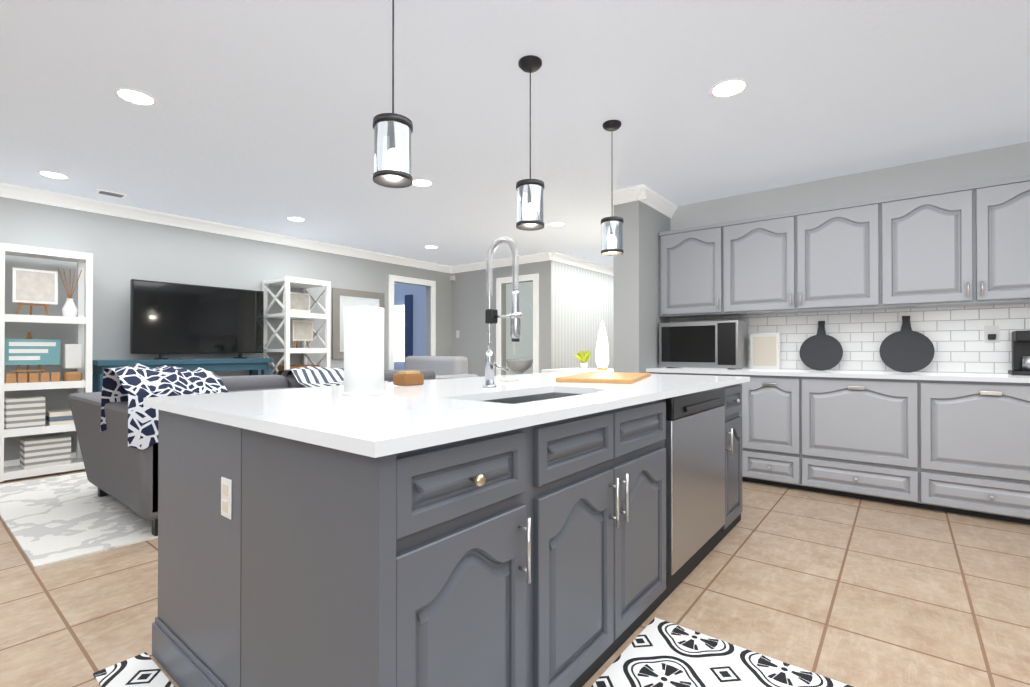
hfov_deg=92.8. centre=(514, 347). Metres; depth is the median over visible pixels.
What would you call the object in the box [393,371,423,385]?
caddy
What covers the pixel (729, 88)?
recessed light
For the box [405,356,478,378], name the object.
loveseat
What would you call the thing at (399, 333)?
door
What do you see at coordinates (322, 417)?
island countertop
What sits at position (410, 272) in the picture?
lintel
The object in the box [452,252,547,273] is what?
crown molding
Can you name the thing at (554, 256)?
crown molding
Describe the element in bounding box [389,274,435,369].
door frame
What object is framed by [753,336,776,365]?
art
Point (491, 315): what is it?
faucet
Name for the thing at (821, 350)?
slate board
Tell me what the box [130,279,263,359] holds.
tv
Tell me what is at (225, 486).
outlet
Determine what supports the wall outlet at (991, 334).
attached to the backsplash
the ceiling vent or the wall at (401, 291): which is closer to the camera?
the ceiling vent
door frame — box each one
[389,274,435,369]
[496,273,538,375]
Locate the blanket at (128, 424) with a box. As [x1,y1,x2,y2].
[101,363,227,449]
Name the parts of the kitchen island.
drawer, door, knob, drawer, door, drawer, door, door, drawer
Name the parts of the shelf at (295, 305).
post, post, frame, frame, post, post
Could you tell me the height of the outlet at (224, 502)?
0.030 m
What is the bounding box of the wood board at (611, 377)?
[556,372,650,383]
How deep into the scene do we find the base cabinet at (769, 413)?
3.89 m
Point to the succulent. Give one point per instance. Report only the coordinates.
(582, 356)
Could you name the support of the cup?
on the coffee maker
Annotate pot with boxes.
[580,363,587,368]
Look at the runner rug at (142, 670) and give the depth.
1.62 m
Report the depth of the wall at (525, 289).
8.68 m
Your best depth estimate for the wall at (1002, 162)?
3.99 m
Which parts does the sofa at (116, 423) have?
leg, arm, leg, backrest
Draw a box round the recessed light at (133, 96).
[114,88,156,105]
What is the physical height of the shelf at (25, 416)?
1.949 m
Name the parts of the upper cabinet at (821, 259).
door, door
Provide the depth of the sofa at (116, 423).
3.03 m
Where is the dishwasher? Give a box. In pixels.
[666,387,724,596]
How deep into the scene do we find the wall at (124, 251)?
5.02 m
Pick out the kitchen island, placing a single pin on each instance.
(526, 530)
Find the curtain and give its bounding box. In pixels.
[405,295,412,357]
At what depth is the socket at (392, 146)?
1.80 m
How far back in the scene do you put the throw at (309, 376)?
3.77 m
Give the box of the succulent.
[574,350,590,368]
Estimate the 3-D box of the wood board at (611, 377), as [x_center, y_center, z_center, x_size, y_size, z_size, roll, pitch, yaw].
[0.547,0.173,2.889,0.400,0.022,0.780,0,0,22]
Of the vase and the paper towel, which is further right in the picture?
the paper towel
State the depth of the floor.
2.13 m
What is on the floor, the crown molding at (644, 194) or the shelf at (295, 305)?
the shelf at (295, 305)
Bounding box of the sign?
[750,333,779,368]
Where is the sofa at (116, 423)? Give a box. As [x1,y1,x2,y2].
[68,363,451,535]
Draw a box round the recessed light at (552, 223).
[548,222,564,225]
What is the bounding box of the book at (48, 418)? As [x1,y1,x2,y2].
[45,415,72,421]
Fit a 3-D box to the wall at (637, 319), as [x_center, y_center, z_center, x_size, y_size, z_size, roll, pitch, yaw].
[1.249,-0.159,4.772,0.250,2.540,0.763,0,0,38]
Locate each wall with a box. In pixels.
[0,197,392,460]
[394,283,425,369]
[426,270,451,355]
[452,261,544,376]
[506,282,532,374]
[545,260,613,368]
[613,200,669,372]
[670,141,1029,229]
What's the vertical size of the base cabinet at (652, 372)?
0.886 m
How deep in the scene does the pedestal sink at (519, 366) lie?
8.24 m
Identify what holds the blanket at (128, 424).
on the sofa at (116, 423)
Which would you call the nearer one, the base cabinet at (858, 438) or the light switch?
the base cabinet at (858, 438)
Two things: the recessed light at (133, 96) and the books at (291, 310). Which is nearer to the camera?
the recessed light at (133, 96)
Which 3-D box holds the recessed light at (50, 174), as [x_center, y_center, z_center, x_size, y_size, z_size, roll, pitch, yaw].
[-3.821,-1.430,4.063,0.203,0.005,0.197,0,0,38]
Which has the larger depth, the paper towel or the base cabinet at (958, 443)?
the base cabinet at (958, 443)
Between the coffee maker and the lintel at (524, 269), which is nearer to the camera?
the coffee maker
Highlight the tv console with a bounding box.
[92,358,272,391]
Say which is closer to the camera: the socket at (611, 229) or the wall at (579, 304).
the socket at (611, 229)
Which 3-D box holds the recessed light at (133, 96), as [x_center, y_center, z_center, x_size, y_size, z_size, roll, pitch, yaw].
[-2.173,-1.437,2.813,0.204,0.005,0.193,0,0,38]
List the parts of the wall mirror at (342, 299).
glass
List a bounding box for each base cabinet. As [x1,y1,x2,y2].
[646,371,669,373]
[738,375,797,488]
[798,375,917,507]
[918,379,1029,524]
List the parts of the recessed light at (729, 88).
trim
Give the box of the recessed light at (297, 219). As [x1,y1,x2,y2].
[286,217,304,221]
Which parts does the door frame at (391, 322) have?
bedroom door jamb top, bedroom door jamb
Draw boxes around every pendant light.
[373,0,412,187]
[516,55,544,230]
[601,120,623,255]
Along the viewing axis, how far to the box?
4.41 m
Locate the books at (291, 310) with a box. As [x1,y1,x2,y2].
[282,309,308,312]
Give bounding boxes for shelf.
[0,243,92,481]
[262,276,330,374]
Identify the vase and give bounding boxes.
[62,298,77,316]
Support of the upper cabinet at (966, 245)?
attached to the wall at (1002, 162)
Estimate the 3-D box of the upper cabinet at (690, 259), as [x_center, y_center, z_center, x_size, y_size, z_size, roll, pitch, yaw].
[1.716,-0.699,4.680,0.592,0.801,0.326,0,0,38]
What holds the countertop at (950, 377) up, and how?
on the base cabinet at (958, 443)
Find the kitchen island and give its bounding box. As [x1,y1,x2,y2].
[152,380,749,686]
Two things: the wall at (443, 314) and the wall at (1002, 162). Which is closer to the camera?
the wall at (1002, 162)
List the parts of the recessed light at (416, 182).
trim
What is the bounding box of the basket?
[275,365,319,374]
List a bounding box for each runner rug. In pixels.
[93,652,174,686]
[591,617,852,686]
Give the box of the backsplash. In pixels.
[670,303,1029,373]
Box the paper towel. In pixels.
[341,306,385,395]
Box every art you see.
[16,270,54,301]
[290,293,308,309]
[294,322,311,338]
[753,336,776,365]
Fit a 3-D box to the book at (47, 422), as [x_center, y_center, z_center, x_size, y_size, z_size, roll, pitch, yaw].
[-4.073,0.669,4.425,0.200,0.038,0.210,0,0,38]
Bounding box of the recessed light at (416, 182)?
[412,179,432,186]
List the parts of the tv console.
leg, leg, leg, leg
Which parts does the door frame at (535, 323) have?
bathroom door jamb, top bathroom door jamb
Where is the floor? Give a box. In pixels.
[0,469,1029,686]
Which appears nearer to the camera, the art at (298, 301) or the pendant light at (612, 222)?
the pendant light at (612, 222)
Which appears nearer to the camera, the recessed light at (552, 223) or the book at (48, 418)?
the book at (48, 418)
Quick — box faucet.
[483,236,521,387]
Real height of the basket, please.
0.219 m
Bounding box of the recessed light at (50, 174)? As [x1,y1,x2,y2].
[37,171,69,178]
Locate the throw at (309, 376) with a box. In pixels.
[276,366,387,386]
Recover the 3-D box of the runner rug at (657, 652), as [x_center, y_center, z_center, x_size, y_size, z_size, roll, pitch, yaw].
[-0.079,1.083,0.626,0.665,0.008,2.920,0,0,38]
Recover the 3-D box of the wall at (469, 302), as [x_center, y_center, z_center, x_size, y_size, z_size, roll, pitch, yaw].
[-0.294,-0.140,8.039,1.980,2.540,0.120,0,0,38]
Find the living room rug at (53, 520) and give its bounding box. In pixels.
[0,472,157,568]
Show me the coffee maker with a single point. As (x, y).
(1020, 352)
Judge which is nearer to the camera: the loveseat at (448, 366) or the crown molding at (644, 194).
the crown molding at (644, 194)
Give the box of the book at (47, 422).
[45,420,73,425]
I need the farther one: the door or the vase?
the door
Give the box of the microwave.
[659,320,747,369]
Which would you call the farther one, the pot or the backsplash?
the pot
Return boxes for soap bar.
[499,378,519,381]
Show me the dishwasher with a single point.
(695, 419)
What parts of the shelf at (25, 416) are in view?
post, post, post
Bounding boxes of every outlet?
[222,500,227,512]
[223,484,227,495]
[984,326,998,342]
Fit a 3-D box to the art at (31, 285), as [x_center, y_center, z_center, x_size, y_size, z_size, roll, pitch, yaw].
[-4.130,-0.527,4.228,0.003,0.250,0.240,0,0,38]
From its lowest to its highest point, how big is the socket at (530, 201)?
0.100 m
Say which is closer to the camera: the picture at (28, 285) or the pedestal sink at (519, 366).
the picture at (28, 285)
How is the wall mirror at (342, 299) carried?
attached to the wall at (124, 251)
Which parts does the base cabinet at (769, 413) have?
pull, drawer, door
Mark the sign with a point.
(764, 350)
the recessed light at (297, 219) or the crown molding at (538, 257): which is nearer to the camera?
the recessed light at (297, 219)
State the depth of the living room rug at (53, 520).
3.09 m
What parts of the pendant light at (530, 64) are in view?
glass, bulb, cord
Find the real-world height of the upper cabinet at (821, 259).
0.801 m
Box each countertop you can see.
[144,372,749,459]
[646,367,1029,382]
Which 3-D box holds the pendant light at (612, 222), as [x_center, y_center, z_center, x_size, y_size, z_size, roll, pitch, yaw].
[0.624,-1.020,3.154,0.145,0.834,0.145,0,0,38]
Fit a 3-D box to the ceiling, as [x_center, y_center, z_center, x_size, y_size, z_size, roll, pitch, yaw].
[-0.897,-1.480,4.522,11.800,0.100,13.200,0,0,38]
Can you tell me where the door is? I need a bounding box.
[394,305,404,360]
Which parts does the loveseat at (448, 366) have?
arm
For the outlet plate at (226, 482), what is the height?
0.110 m
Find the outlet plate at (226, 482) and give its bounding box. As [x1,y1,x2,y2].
[221,477,231,519]
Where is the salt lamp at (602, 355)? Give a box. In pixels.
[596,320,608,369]
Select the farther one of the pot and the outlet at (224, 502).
the pot
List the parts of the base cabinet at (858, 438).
pull, drawer, door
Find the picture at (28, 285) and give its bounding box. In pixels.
[12,268,57,303]
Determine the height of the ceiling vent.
0.014 m
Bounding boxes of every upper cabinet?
[658,223,729,317]
[722,199,877,315]
[878,175,1029,309]
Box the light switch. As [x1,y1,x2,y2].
[456,330,459,337]
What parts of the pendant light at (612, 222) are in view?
glass, bulb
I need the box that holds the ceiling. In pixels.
[0,0,1029,283]
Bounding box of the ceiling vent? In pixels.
[95,189,126,197]
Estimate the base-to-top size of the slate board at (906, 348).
0.438 m
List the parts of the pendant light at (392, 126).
glass, cord, bulb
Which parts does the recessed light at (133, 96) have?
trim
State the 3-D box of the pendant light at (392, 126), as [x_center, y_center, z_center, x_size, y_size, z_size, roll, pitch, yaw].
[-0.450,-1.028,1.810,0.145,0.834,0.145,0,0,38]
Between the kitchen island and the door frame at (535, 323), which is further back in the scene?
the door frame at (535, 323)
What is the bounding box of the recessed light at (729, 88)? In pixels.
[710,78,747,97]
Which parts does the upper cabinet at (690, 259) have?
door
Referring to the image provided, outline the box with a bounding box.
[62,371,81,380]
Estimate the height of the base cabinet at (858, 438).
0.886 m
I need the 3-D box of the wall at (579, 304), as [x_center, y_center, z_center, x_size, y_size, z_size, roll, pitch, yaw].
[1.584,-0.136,8.723,0.120,2.540,3.520,0,0,38]
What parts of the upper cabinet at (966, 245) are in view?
door, door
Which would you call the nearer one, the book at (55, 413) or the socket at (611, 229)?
the socket at (611, 229)
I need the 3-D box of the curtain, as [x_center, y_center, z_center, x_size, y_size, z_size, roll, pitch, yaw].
[-2.236,-0.132,10.324,0.200,1.950,0.060,0,0,38]
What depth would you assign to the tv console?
5.09 m
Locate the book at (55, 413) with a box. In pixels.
[45,409,71,416]
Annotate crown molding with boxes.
[0,182,451,273]
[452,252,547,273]
[548,252,613,275]
[632,184,676,217]
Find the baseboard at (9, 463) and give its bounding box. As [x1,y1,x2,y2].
[4,452,75,466]
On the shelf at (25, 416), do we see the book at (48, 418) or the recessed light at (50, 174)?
the book at (48, 418)
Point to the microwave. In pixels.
(710, 344)
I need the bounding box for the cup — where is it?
[1022,356,1029,370]
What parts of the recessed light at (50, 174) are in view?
trim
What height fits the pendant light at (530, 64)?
0.834 m
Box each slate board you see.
[800,321,842,370]
[880,316,934,372]
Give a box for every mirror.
[332,288,384,358]
[514,302,532,353]
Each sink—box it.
[483,392,553,403]
[506,359,532,374]
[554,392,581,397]
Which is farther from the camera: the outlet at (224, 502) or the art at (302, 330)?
the art at (302, 330)
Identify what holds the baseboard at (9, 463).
attached to the wall at (124, 251)
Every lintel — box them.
[393,264,430,286]
[501,262,533,283]
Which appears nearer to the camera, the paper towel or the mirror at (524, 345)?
the paper towel
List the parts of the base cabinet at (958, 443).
door, drawer, pull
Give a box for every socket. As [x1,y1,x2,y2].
[389,128,395,149]
[528,188,532,203]
[610,223,613,234]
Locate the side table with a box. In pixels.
[541,368,613,372]
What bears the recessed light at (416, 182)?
in the ceiling
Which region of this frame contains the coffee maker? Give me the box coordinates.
[1008,330,1029,375]

